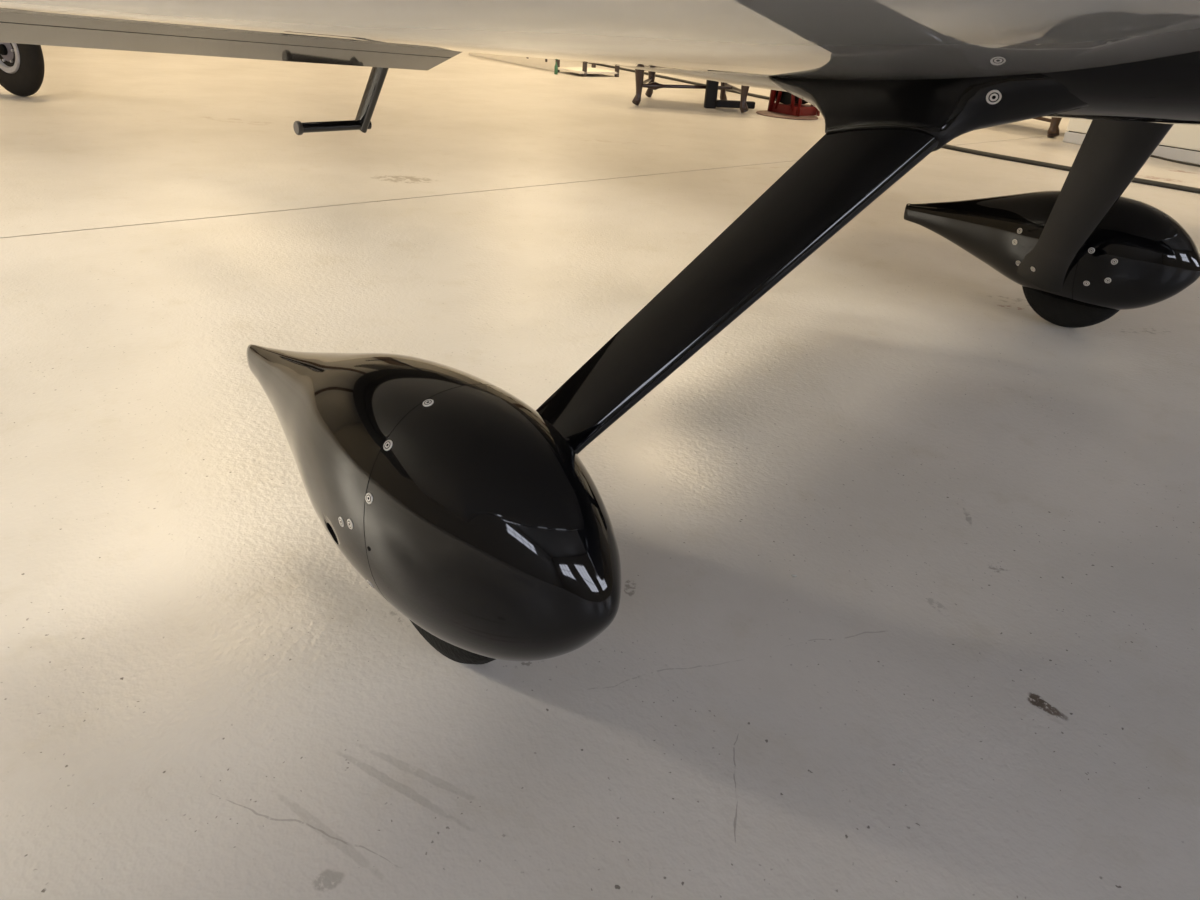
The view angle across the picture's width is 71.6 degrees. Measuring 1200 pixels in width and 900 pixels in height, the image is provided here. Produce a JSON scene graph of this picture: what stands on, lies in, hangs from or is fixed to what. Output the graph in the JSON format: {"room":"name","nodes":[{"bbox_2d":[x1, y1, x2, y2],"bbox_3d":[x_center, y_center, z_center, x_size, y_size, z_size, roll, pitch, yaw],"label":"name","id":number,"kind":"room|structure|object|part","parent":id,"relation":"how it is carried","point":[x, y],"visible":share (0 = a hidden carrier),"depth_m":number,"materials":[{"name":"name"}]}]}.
{"room":"aircraft hangar","nodes":[
{"label":"aircraft hangar","id":0,"kind":"room"},
{"bbox_2d":[0,45,1199,899],"bbox_3d":[0.290,-1.841,5.329,21.400,0.250,24.400,-22,37,-39],"label":"floor","id":1,"kind":"structure","parent":0,"point":[984,510],"depth_m":1.41,"materials":[{"name":"paint"}]},
{"bbox_2d":[0,42,44,96],"bbox_3d":[-3.748,-2.707,5.369,0.557,0.780,0.300,18,32,25],"label":"wheel","id":2,"kind":"object","parent":1,"relation":"on","point":[22,67],"visible":0.66,"depth_m":5.33,"materials":[{"name":"rubber"}]},
{"bbox_2d":[468,52,619,76],"bbox_3d":[-0.796,-5.055,10.523,0.544,0.340,2.970,-14,33,-30],"label":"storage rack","id":3,"kind":"object","parent":1,"relation":"on","point":[549,64],"visible":0.3,"depth_m":9.93,"materials":[{"name":"white metal"}]},
{"bbox_3d":[-1.157,-5.105,10.604,0.030,0.290,2.420,-14,33,-30],"label":"panel","id":4,"kind":"part","parent":3,"relation":"part of","materials":[{"name":"white plastic"}]},
{"bbox_3d":[-0.168,-4.388,9.364,0.040,0.340,0.040,-14,33,-30],"label":"post","id":5,"kind":"part","parent":3,"relation":"part of","materials":[{"name":"grey metal"}]},
{"bbox_2d":[558,67,617,73],"bbox_3d":[-0.152,-4.426,9.704,0.540,0.025,0.550,-14,33,-30],"label":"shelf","id":6,"kind":"object","parent":3,"relation":"attached to","point":[580,70],"depth_m":9.59,"materials":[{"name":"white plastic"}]},
{"bbox_3d":[0.203,-4.483,9.582,0.040,0.340,0.040,-14,33,-30],"label":"post","id":7,"kind":"part","parent":3,"relation":"part of","materials":[{"name":"grey metal"}]},
{"bbox_2d":[554,62,557,74],"bbox_3d":[-0.499,-4.343,9.462,0.040,0.130,0.040,-14,33,-30],"label":"bottle","id":8,"kind":"object","parent":1,"relation":"on","point":[556,65],"visible":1,"depth_m":9.46,"materials":[{"name":"green glass"}]},
{"bbox_2d":[0,0,1199,664],"bbox_3d":[-0.165,-1.555,1.982,7.940,2.346,5.750,-22,37,-39],"label":"airplane","id":9,"kind":"object","parent":1,"relation":"on","point":[473,510],"visible":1,"depth_m":0.91,"materials":[{"name":"black paint"}]},
{"bbox_3d":[0.177,-0.242,1.115,0.607,0.526,0.147,-4,29,-14],"label":"landing gear leg","id":10,"kind":"part","parent":9,"relation":"part of","materials":[{"name":"black paint"}]},
{"bbox_3d":[1.156,-0.635,1.956,0.147,0.526,0.607,11,29,13],"label":"landing gear leg","id":11,"kind":"part","parent":9,"relation":"part of","materials":[{"name":"black paint"}]},
{"bbox_2d":[632,69,749,112],"bbox_3d":[0.811,-3.285,7.269,0.983,0.499,0.884,6,28,4],"label":"bench","id":12,"kind":"object","parent":1,"relation":"on","point":[639,74],"visible":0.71,"depth_m":7.03,"materials":[{"name":"brown wood"}]},
{"bbox_3d":[0.337,-3.141,6.957,0.116,0.490,0.104,-22,37,-39],"label":"leg","id":13,"kind":"part","parent":12,"relation":"part of","materials":[{"name":"brown wood"}]},
{"bbox_3d":[0.481,-3.498,7.635,0.104,0.490,0.115,-22,37,-39],"label":"leg","id":14,"kind":"part","parent":12,"relation":"part of","materials":[{"name":"brown wood"}]},
{"bbox_3d":[1.139,-3.428,7.581,0.115,0.489,0.105,-22,37,-39],"label":"leg","id":15,"kind":"part","parent":12,"relation":"part of","materials":[{"name":"brown wood"}]},
{"bbox_3d":[1.207,-3.056,6.903,0.105,0.490,0.118,-22,37,-39],"label":"leg","id":16,"kind":"part","parent":12,"relation":"part of","materials":[{"name":"brown wood"}]},
{"bbox_2d":[704,80,754,108],"bbox_3d":[1.142,-3.218,7.133,0.450,0.550,0.060,-1,29,-9],"label":"stand","id":17,"kind":"object","parent":1,"relation":"on","point":[710,101],"visible":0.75,"depth_m":7.20,"materials":[{"name":"black metal"}]},
{"bbox_3d":[0.969,-3.214,7.106,0.100,0.550,0.060,-1,29,-9],"label":"post","id":18,"kind":"part","parent":17,"relation":"part of","materials":[{"name":"black metal"}]},
{"bbox_2d":[756,110,817,119],"bbox_3d":[1.583,-2.837,7.048,0.468,0.012,0.550,-22,37,-39],"label":"floor mat","id":19,"kind":"object","parent":1,"relation":"on","point":[761,112],"visible":0.83,"depth_m":6.94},
{"bbox_2d":[767,90,819,115],"bbox_3d":[1.660,-3.144,7.033,0.282,0.552,0.460,-14,33,-30],"label":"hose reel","id":20,"kind":"object","parent":19,"relation":"on","point":[788,103],"visible":0.21,"depth_m":7.06,"materials":[{"name":"red metal"}]},
{"bbox_3d":[1.657,-2.925,7.133,0.240,0.070,0.320,-14,33,-30],"label":"plate","id":21,"kind":"part","parent":20,"relation":"part of","materials":[{"name":"red metal"}]},
{"bbox_2d":[587,62,1199,193],"bbox_3d":[1.745,-3.133,7.596,0.818,0.027,12.023,-12,32,-26],"label":"hose","id":22,"kind":"object","parent":1,"relation":"on","point":[951,147],"visible":0.41,"depth_m":5.43,"materials":[{"name":"rubber"}]},
{"bbox_2d":[1033,117,1061,137],"bbox_3d":[3.691,-3.024,7.135,0.722,0.505,1.132,-12,32,-26],"label":"wooden chair","id":23,"kind":"object","parent":1,"relation":"on","point":[1053,131],"visible":0.09,"depth_m":6.68,"materials":[{"name":"brown wood"}]},
{"bbox_3d":[3.669,-2.752,6.633,0.140,0.500,0.140,-22,37,-39],"label":"leg","id":24,"kind":"part","parent":23,"relation":"part of","materials":[{"name":"brown wood"}]},
{"bbox_2d":[1063,118,1199,163],"bbox_3d":[4.805,-2.252,5.306,0.620,1.000,3.200,-15,34,-31],"label":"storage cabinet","id":25,"kind":"object","parent":1,"relation":"on","point":[1182,142],"visible":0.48,"depth_m":5.91,"materials":[{"name":"white metal"}]},
{"bbox_2d":[1150,155,1199,166],"bbox_3d":[4.322,-1.825,5.496,0.147,0.014,1.871,-16,34,-32],"label":"cable","id":26,"kind":"object","parent":1,"relation":"on","point":[1154,156],"visible":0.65,"depth_m":5.82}
]}

